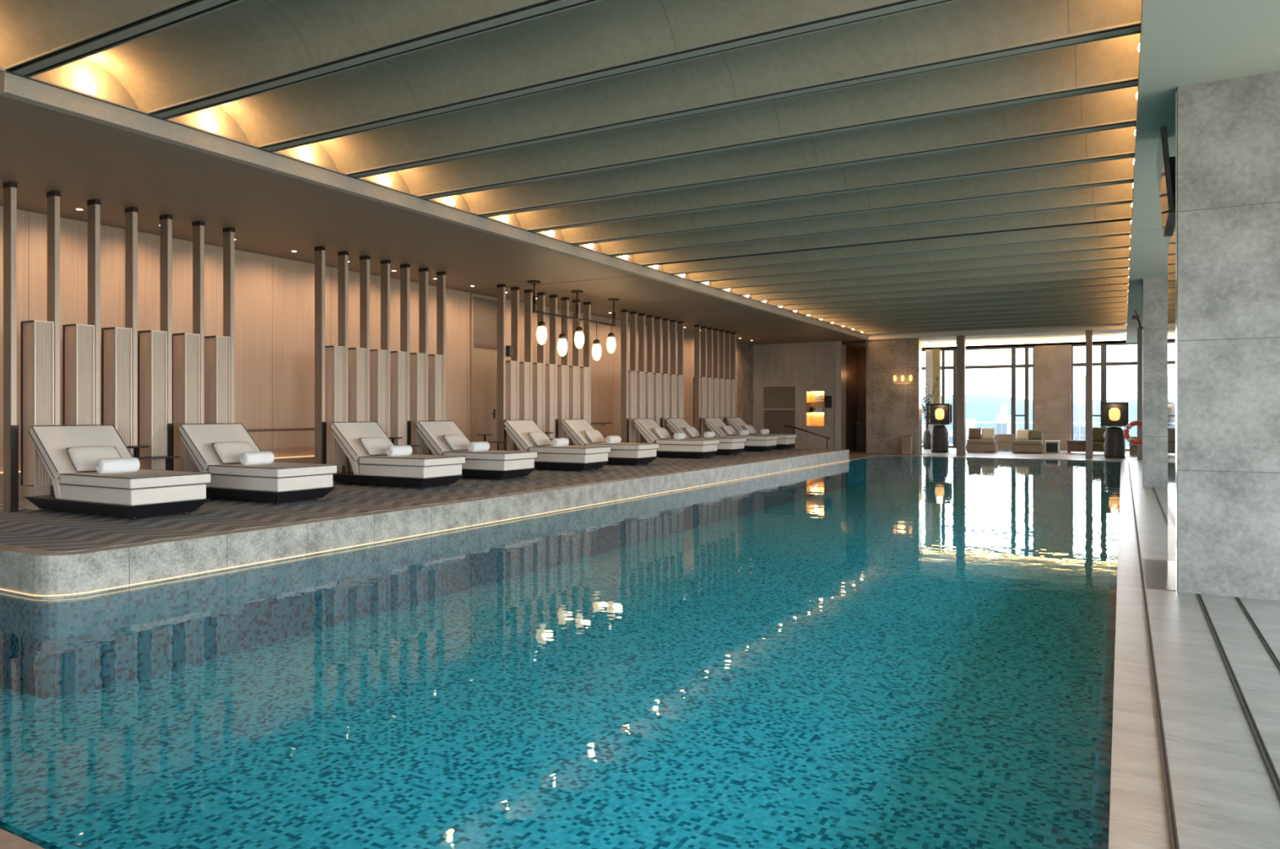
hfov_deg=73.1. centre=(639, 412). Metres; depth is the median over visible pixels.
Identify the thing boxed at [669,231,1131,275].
rib
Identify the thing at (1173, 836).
floor drain
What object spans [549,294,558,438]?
post
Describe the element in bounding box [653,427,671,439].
lumbar pillow
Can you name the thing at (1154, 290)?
column
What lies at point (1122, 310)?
rib
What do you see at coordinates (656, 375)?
panel
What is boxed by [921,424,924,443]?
tower block
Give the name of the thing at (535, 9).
rib
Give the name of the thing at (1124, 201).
rib
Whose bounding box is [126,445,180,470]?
side table
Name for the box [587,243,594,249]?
lamp
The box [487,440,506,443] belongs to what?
tray
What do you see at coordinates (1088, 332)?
slim column
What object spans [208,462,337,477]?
seat cushion
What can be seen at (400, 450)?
rolled towel
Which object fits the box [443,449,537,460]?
seat cushion
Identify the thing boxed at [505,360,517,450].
panel
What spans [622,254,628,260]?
lamp
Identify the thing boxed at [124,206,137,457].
post
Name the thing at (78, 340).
panel
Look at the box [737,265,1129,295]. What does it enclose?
rib
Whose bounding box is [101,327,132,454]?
panel
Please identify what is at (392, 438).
side table
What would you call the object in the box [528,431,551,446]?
lumbar pillow
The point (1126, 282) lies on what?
rib
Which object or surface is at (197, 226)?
post
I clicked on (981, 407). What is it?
hills
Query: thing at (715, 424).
cushion
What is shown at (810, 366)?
wall
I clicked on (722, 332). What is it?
post
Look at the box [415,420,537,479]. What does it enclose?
lounger
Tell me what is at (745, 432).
rolled towel
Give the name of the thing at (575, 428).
cushion
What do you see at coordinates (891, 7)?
rib
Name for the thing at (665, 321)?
post
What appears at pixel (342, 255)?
post
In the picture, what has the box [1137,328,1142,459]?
slim column
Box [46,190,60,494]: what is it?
post
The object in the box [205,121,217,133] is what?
lamp
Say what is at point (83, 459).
lumbar pillow
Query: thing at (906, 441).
waste bin
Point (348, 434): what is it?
cushion
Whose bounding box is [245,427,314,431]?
handrail
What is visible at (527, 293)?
post
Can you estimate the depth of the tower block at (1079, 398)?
133.88 m
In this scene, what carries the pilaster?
attached to the wall at (810, 366)
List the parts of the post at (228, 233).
post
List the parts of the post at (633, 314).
post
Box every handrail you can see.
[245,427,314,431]
[591,422,612,424]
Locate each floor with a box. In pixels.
[0,447,1279,848]
[0,448,839,551]
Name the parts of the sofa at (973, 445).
backrest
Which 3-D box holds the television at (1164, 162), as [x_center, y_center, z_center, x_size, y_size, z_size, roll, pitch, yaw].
[4.627,-1.999,7.552,0.166,0.720,1.120,0,0,29]
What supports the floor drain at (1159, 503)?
on the floor at (1224, 795)
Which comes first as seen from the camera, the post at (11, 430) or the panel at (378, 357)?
the post at (11, 430)
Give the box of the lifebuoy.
[1123,420,1142,444]
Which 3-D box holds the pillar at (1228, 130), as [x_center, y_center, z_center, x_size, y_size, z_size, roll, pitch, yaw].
[5.237,-0.525,7.183,1.365,4.150,1.450,0,0,29]
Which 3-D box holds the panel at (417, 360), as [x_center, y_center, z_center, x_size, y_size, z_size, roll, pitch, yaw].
[-4.029,0.027,15.460,0.308,2.186,0.205,0,0,29]
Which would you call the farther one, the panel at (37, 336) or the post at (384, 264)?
the post at (384, 264)
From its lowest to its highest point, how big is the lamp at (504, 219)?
0.120 m
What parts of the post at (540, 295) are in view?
post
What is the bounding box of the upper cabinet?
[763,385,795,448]
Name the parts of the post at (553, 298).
post, kick plate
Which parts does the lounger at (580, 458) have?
backrest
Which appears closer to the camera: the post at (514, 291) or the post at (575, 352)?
the post at (514, 291)
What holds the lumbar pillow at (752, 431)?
on the lounger at (784, 441)
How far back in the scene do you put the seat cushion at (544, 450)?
16.56 m
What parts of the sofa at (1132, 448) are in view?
backrest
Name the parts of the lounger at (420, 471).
backrest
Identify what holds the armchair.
on the floor at (1224, 795)
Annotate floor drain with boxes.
[1128,461,1179,848]
[1152,487,1167,524]
[1195,593,1279,799]
[1235,596,1279,670]
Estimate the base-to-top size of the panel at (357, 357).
2.186 m
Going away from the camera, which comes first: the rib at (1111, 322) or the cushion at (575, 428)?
the cushion at (575, 428)
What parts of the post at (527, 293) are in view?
post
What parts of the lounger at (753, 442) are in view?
backrest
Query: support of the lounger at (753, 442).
on the floor at (54, 531)
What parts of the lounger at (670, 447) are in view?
backrest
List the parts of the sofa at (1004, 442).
backrest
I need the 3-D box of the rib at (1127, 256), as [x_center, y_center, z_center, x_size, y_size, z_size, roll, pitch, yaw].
[5.262,-2.808,17.439,8.214,0.064,0.190,0,0,29]
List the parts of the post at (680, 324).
post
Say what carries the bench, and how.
on the floor at (1224, 795)
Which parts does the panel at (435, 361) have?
panel frame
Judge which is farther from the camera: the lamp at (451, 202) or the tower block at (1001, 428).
the tower block at (1001, 428)
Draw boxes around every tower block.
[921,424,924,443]
[947,418,982,444]
[995,403,1011,434]
[1073,375,1085,439]
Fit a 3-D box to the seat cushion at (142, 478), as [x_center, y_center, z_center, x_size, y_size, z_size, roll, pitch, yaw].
[-5.522,0.722,9.460,1.330,0.121,0.890,0,0,29]
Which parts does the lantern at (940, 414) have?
lantern frame, glowing globe, panel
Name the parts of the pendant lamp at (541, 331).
rod, lamp shade, lamp shade, rod, lamp shade, lamp shade, lamp shade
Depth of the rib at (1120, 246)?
16.03 m
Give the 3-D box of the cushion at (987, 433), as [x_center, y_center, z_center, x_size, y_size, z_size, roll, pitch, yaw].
[12.715,0.766,31.531,0.440,0.418,0.214,0,0,29]
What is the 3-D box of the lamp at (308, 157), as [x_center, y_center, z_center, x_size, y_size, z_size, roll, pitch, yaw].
[-3.707,-2.850,9.663,0.110,0.120,0.110,0,0,29]
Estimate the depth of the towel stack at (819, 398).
31.86 m
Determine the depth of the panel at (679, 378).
24.39 m
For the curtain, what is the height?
3.990 m
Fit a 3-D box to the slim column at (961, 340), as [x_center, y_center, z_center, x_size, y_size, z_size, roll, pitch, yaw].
[10.818,-0.585,29.100,0.260,4.030,0.260,0,0,29]
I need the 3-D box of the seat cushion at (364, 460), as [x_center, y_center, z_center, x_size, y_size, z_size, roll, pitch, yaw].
[-3.464,0.722,13.144,1.330,0.121,0.890,0,0,29]
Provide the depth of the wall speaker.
17.45 m
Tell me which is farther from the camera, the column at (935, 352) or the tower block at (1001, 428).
the tower block at (1001, 428)
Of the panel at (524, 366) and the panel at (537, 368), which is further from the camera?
the panel at (537, 368)
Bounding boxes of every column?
[932,348,940,426]
[956,335,965,455]
[1085,329,1092,458]
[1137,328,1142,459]
[1142,276,1167,487]
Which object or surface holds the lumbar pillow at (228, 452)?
on the lounger at (277, 482)
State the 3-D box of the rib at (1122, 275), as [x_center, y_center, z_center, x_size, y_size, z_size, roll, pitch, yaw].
[6.408,-2.808,19.490,8.214,0.064,0.190,0,0,29]
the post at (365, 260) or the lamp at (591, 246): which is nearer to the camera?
the post at (365, 260)
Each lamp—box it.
[82,82,96,96]
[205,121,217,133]
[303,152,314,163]
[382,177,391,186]
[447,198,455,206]
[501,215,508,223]
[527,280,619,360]
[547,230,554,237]
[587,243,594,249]
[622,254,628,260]
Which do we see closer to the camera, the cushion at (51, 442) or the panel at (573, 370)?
the cushion at (51, 442)
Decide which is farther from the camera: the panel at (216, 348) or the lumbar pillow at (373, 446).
the lumbar pillow at (373, 446)
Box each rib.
[4,0,244,77]
[146,0,601,119]
[257,0,959,151]
[346,20,1141,177]
[417,76,1138,199]
[476,118,1136,217]
[527,151,1134,232]
[571,177,1133,244]
[608,198,1132,256]
[640,216,1131,266]
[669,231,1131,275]
[694,244,1130,282]
[716,255,1129,289]
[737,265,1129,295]
[756,274,1128,301]
[772,281,1128,306]
[788,288,1128,311]
[801,294,1128,315]
[814,300,1127,319]
[827,305,1127,322]
[838,310,1127,325]
[848,314,1127,328]
[857,318,1127,332]
[866,322,1126,334]
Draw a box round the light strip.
[0,460,847,596]
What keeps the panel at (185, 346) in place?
on the floor at (54, 531)
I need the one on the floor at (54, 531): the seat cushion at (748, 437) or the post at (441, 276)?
the post at (441, 276)
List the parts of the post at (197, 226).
post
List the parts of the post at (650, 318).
post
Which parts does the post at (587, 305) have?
post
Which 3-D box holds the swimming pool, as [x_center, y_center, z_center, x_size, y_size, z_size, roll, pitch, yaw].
[2.098,1.895,16.537,12.390,0.870,27.880,0,0,29]
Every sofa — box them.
[965,435,997,452]
[994,434,1015,449]
[1011,440,1044,453]
[1128,436,1137,455]
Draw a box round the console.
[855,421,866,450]
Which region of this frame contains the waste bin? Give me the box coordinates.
[901,435,912,454]
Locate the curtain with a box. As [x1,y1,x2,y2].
[924,349,932,431]
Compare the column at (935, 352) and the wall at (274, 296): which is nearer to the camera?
the wall at (274, 296)
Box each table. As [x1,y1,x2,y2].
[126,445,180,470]
[389,437,420,446]
[476,434,506,450]
[543,431,553,439]
[1044,440,1060,453]
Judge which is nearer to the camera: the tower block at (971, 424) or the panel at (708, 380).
the panel at (708, 380)
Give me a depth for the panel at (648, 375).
22.82 m
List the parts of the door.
transom panel, handle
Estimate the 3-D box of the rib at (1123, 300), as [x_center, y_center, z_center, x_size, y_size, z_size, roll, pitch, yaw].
[8.700,-2.808,23.593,8.214,0.064,0.190,0,0,29]
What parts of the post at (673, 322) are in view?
post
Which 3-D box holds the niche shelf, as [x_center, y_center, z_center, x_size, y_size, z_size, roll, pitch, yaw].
[6.569,-0.154,32.012,0.696,1.308,0.460,0,0,29]
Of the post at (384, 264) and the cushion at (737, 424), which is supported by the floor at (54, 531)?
the post at (384, 264)
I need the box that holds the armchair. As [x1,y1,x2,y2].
[1092,427,1106,452]
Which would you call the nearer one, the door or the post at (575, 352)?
the door
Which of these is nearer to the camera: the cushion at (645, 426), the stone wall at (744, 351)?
the cushion at (645, 426)
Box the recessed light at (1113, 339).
[921,338,1122,346]
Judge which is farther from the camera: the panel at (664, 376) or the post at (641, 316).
the panel at (664, 376)
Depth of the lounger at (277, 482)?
10.81 m
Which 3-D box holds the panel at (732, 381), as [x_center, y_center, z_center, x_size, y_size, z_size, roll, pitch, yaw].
[2.878,0.027,27.822,0.308,2.186,0.205,0,0,29]
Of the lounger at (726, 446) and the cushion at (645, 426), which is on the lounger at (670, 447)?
the cushion at (645, 426)
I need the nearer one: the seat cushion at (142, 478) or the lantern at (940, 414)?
the seat cushion at (142, 478)
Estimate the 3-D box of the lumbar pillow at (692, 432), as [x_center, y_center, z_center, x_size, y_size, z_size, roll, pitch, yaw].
[1.420,0.520,23.273,0.270,0.285,0.552,0,0,28]
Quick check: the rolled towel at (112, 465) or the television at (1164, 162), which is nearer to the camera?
the television at (1164, 162)
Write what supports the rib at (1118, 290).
attached to the ceiling at (246, 41)
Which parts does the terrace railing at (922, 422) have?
rail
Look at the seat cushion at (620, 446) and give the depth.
18.25 m
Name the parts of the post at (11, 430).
post, kick plate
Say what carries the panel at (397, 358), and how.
on the floor at (54, 531)
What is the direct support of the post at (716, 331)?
on the floor at (54, 531)
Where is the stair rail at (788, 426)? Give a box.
[783,425,830,448]
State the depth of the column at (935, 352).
35.12 m
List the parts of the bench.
leg, seat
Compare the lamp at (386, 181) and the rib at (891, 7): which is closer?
the rib at (891, 7)
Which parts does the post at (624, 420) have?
post, kick plate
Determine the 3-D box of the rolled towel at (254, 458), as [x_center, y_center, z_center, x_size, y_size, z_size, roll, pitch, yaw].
[-4.869,0.578,10.985,0.167,0.167,0.410,0,0,29]
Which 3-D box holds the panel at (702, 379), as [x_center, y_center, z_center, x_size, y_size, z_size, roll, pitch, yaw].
[1.781,0.027,25.858,0.308,2.186,0.205,0,0,29]
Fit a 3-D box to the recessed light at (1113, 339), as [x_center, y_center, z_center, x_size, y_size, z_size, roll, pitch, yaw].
[14.635,-2.735,33.983,7.600,0.030,0.050,0,0,29]
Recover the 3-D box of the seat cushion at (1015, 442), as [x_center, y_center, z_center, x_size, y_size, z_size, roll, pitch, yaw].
[13.848,1.052,30.832,0.940,0.145,0.760,0,0,29]
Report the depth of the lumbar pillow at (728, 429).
25.30 m
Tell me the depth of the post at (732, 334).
27.87 m
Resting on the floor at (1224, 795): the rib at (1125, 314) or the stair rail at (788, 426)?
the stair rail at (788, 426)
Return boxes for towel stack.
[815,395,823,402]
[815,407,823,412]
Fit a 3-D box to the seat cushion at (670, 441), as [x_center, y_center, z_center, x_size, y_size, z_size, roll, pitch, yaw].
[1.180,0.722,21.455,1.330,0.121,0.890,0,0,29]
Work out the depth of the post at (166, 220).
11.32 m
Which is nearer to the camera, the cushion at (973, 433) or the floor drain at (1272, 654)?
the floor drain at (1272, 654)
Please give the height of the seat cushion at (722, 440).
0.121 m
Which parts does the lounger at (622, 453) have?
backrest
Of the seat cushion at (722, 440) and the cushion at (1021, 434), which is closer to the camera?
the seat cushion at (722, 440)
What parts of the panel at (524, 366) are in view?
panel frame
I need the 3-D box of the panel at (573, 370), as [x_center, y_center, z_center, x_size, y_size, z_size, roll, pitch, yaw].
[-1.600,0.027,19.806,0.308,2.186,0.205,0,0,29]
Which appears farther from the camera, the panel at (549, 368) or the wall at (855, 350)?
the wall at (855, 350)
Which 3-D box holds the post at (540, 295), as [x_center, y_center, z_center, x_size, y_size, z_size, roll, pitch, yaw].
[-2.139,-0.740,18.693,0.174,3.720,0.068,0,0,29]
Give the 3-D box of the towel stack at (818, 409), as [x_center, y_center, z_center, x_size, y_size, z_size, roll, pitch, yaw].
[6.679,-0.117,31.962,0.300,0.172,0.240,0,0,29]
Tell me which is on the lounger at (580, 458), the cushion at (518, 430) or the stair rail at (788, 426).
the cushion at (518, 430)
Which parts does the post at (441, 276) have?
post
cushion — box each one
[30,425,131,479]
[60,469,210,488]
[178,423,260,470]
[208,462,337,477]
[330,422,394,460]
[359,454,465,466]
[416,421,470,455]
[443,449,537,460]
[503,420,551,449]
[528,445,610,454]
[561,419,595,445]
[585,442,658,450]
[634,418,660,442]
[655,438,719,444]
[666,417,691,439]
[687,436,746,443]
[705,417,728,437]
[724,435,777,439]
[727,417,750,434]
[754,433,796,439]
[966,439,996,444]
[968,427,981,439]
[981,427,995,439]
[1012,440,1043,444]
[1015,429,1029,439]
[1028,430,1042,439]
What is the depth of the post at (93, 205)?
10.53 m
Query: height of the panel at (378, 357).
2.186 m
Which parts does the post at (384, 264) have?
post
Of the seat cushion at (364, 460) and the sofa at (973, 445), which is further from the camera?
the sofa at (973, 445)
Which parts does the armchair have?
seat, backrest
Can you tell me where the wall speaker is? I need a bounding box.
[506,345,513,356]
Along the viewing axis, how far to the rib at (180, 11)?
6.36 m
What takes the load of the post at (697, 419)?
on the floor at (54, 531)
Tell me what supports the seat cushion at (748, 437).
on the lounger at (753, 442)
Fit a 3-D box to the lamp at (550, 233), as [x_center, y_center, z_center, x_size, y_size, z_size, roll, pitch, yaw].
[-1.415,-2.850,13.766,0.110,0.120,0.110,0,0,29]
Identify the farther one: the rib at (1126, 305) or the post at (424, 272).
the rib at (1126, 305)
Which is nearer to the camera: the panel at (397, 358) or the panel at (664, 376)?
the panel at (397, 358)
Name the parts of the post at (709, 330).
post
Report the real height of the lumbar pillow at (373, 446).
0.285 m
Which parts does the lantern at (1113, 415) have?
lantern frame, glowing globe, panel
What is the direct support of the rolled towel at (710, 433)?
on the lounger at (726, 446)
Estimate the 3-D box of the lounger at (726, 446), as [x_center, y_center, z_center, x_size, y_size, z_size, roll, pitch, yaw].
[1.720,0.627,23.169,2.074,0.969,0.905,0,0,29]
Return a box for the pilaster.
[835,341,841,449]
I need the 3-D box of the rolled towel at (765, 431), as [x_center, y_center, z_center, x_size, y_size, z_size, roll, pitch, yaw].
[3.842,0.578,26.565,0.167,0.167,0.410,0,0,29]
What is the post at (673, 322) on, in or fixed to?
on the floor at (54, 531)
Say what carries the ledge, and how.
on the floor at (54, 531)
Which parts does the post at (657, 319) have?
post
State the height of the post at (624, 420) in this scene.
3.720 m
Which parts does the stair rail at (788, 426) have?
rail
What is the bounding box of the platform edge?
[0,448,848,603]
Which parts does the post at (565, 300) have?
post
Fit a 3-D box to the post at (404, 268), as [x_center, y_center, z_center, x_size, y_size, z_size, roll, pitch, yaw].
[-4.113,-0.740,15.141,0.192,3.720,0.074,0,0,29]
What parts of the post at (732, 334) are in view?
post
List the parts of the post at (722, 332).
post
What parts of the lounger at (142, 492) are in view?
backrest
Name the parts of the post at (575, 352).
post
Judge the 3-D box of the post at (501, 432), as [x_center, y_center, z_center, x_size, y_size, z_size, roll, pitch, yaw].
[-2.801,-0.740,17.489,0.192,3.720,0.074,0,0,29]
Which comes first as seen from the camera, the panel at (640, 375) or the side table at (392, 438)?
the side table at (392, 438)
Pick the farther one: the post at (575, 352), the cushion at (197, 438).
the post at (575, 352)
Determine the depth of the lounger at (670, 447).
21.25 m
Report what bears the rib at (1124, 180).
attached to the ceiling at (246, 41)
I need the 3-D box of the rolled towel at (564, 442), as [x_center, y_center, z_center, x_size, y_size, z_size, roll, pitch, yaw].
[-1.562,0.578,16.882,0.167,0.167,0.410,0,0,30]
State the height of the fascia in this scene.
0.590 m
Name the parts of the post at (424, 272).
post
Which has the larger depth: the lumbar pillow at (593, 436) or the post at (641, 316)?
the post at (641, 316)
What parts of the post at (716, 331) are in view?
post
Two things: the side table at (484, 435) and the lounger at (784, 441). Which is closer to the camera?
the side table at (484, 435)
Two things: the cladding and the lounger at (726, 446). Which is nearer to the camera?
the cladding
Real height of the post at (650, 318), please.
3.720 m
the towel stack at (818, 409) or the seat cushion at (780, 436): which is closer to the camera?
the seat cushion at (780, 436)
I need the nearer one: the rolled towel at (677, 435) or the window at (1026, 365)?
the rolled towel at (677, 435)
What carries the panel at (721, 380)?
on the floor at (54, 531)
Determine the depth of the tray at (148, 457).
10.77 m
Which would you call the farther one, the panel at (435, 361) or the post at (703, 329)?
the post at (703, 329)
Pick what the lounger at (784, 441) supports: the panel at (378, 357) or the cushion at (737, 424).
the cushion at (737, 424)
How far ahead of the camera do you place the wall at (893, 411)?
30.42 m
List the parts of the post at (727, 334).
post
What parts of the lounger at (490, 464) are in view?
backrest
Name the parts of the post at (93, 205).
post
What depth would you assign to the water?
15.68 m
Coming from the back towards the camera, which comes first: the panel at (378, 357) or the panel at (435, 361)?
the panel at (435, 361)
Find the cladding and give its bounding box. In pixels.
[1167,90,1177,591]
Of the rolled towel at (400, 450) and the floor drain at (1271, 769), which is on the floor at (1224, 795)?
the floor drain at (1271, 769)
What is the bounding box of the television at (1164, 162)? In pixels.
[1155,125,1174,236]
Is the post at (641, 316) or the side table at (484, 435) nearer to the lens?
the side table at (484, 435)
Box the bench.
[1066,440,1093,453]
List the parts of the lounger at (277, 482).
backrest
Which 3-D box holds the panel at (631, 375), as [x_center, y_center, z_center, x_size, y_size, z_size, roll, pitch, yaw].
[-0.304,0.027,22.126,0.308,2.186,0.205,0,0,29]
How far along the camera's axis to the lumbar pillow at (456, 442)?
14.94 m
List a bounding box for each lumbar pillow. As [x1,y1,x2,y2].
[66,445,121,471]
[211,441,253,463]
[359,436,391,455]
[443,434,469,451]
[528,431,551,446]
[583,430,605,443]
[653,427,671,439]
[684,426,700,437]
[722,425,736,435]
[743,424,756,434]
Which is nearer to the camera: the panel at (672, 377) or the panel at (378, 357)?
the panel at (378, 357)
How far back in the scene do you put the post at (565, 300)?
19.46 m
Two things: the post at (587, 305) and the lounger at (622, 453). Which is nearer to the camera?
the lounger at (622, 453)
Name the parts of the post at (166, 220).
post, kick plate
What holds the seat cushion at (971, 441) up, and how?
on the sofa at (973, 445)
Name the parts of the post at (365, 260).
post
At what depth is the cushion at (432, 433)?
14.99 m
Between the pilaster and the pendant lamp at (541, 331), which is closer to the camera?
the pendant lamp at (541, 331)
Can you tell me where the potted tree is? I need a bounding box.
[921,376,940,448]
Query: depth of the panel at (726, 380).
27.31 m
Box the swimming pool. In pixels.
[0,475,1120,848]
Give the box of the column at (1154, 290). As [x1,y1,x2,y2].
[1142,276,1167,487]
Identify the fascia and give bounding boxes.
[0,70,868,340]
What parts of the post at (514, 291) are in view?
post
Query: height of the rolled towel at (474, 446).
0.167 m
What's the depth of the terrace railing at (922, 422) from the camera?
37.89 m
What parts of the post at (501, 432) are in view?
post, kick plate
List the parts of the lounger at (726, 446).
backrest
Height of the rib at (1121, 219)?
0.058 m
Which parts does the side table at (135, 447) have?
stem, leg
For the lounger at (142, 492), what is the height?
0.969 m
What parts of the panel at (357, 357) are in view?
panel frame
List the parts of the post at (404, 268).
post, kick plate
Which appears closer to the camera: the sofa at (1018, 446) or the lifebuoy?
the lifebuoy
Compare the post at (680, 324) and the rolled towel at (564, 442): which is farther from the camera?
the post at (680, 324)
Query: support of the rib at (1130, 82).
attached to the ceiling at (246, 41)
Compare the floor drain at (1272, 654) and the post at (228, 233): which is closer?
the floor drain at (1272, 654)
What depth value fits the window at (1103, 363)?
32.58 m
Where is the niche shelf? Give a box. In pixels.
[806,391,824,426]
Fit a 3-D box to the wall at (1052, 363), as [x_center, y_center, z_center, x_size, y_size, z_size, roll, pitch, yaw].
[16.004,-0.525,33.470,1.290,4.150,0.550,0,0,29]
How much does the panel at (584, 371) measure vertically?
2.186 m
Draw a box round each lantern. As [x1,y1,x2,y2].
[927,403,951,452]
[1100,402,1128,457]
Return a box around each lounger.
[24,424,211,519]
[177,422,337,504]
[329,421,465,488]
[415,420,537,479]
[502,419,610,471]
[560,418,658,465]
[633,417,719,458]
[666,417,746,455]
[704,417,778,451]
[726,417,796,449]
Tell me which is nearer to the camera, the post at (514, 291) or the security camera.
the security camera
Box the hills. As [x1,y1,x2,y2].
[921,394,1137,447]
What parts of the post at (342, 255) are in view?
post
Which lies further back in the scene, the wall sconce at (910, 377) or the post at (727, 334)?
the wall sconce at (910, 377)
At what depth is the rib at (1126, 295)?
22.26 m
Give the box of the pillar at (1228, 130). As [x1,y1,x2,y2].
[1177,71,1279,600]
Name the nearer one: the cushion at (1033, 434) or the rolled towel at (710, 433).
the rolled towel at (710, 433)
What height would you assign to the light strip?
0.010 m
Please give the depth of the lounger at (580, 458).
16.68 m
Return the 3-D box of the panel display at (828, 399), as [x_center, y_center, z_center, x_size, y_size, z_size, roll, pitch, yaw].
[6.876,-0.400,31.536,0.260,0.440,0.030,0,0,29]
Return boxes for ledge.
[0,455,351,502]
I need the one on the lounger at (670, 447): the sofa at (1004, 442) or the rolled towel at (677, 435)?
the rolled towel at (677, 435)
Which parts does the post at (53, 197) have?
post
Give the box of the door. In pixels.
[470,293,497,449]
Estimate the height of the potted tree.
2.853 m
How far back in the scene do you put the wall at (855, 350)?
32.73 m
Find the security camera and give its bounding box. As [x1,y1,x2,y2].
[1131,310,1142,328]
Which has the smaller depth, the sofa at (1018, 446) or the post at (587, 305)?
the post at (587, 305)
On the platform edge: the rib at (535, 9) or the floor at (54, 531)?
the floor at (54, 531)
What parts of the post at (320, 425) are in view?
post, kick plate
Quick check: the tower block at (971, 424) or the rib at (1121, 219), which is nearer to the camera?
the rib at (1121, 219)
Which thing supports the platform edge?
on the floor at (1224, 795)
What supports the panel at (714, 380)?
on the floor at (54, 531)
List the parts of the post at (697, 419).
post, kick plate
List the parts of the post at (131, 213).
post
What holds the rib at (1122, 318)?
attached to the ceiling at (246, 41)
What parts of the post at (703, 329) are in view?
post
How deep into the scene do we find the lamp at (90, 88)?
7.58 m
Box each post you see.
[2,181,18,512]
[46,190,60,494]
[87,199,101,426]
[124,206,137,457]
[160,213,173,471]
[191,220,204,423]
[222,226,235,422]
[314,245,326,463]
[337,250,348,472]
[359,255,369,421]
[380,259,391,437]
[400,263,410,444]
[418,267,428,454]
[435,271,445,420]
[497,284,506,450]
[511,286,519,450]
[524,289,533,419]
[537,292,545,431]
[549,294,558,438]
[560,297,568,445]
[572,299,580,418]
[582,302,591,424]
[620,309,628,442]
[629,311,636,442]
[638,313,645,443]
[646,315,653,419]
[654,316,662,427]
[662,318,669,433]
[670,320,676,417]
[677,321,684,418]
[693,324,701,436]
[700,325,706,431]
[706,327,712,417]
[712,328,719,417]
[719,329,725,423]
[724,330,730,417]
[730,332,736,417]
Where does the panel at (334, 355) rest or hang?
on the floor at (54, 531)
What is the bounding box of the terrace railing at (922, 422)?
[921,421,1128,435]
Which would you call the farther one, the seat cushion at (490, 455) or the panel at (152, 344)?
the seat cushion at (490, 455)
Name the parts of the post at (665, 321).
post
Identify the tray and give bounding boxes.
[137,455,180,459]
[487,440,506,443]
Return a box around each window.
[921,346,1034,448]
[1071,342,1137,451]
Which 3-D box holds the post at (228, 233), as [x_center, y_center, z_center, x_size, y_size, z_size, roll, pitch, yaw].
[-5.790,-0.740,12.159,0.174,3.720,0.068,0,0,29]
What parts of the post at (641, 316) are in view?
post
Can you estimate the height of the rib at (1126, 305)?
0.064 m
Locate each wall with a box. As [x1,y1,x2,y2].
[0,206,737,471]
[737,342,753,427]
[753,341,845,449]
[841,340,866,451]
[866,337,921,453]
[1034,344,1071,450]
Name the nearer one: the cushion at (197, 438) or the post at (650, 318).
the cushion at (197, 438)
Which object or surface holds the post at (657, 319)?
on the floor at (54, 531)
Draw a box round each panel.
[20,320,53,509]
[62,323,94,425]
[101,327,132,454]
[137,329,167,470]
[172,333,199,471]
[204,335,230,424]
[324,345,344,483]
[347,347,366,471]
[369,349,386,435]
[390,351,406,445]
[409,352,425,454]
[428,354,443,454]
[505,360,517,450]
[519,361,530,450]
[532,363,542,431]
[545,364,555,440]
[557,364,567,438]
[568,365,577,445]
[579,366,589,422]
[627,370,635,442]
[636,371,644,443]
[644,372,652,443]
[653,373,660,426]
[661,373,667,431]
[669,374,675,438]
[676,374,682,418]
[693,377,705,436]
[706,377,711,431]
[712,377,717,436]
[719,378,724,422]
[724,378,729,425]
[730,379,734,417]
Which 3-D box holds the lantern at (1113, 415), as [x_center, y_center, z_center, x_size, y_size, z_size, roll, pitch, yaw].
[15.075,0.550,27.431,0.770,1.760,0.624,0,0,29]
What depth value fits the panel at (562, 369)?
19.31 m
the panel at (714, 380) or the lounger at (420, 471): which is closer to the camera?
the lounger at (420, 471)
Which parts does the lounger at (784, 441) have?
backrest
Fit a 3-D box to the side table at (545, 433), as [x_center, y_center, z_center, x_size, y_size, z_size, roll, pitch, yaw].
[-1.906,0.761,18.362,0.320,0.701,0.640,0,0,29]
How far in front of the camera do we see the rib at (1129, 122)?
9.68 m
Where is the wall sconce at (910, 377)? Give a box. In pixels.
[892,374,914,384]
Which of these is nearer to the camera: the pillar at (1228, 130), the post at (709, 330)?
the pillar at (1228, 130)
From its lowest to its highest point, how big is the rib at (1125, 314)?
0.064 m
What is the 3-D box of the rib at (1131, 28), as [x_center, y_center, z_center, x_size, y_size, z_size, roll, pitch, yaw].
[0.103,-2.808,8.207,8.214,0.064,0.190,0,0,29]
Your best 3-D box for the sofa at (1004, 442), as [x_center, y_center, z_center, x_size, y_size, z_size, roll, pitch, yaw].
[14.011,1.120,33.072,1.600,0.620,0.810,0,0,29]
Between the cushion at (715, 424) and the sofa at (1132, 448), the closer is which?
the cushion at (715, 424)
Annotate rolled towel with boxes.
[95,457,139,474]
[240,451,274,465]
[386,444,412,456]
[467,441,489,451]
[551,437,568,446]
[605,435,621,443]
[673,432,685,439]
[703,431,715,437]
[739,429,749,435]
[760,428,769,434]
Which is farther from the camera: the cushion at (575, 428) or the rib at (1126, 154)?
the cushion at (575, 428)
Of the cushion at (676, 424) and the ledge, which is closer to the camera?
the ledge
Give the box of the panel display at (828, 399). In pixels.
[824,395,831,408]

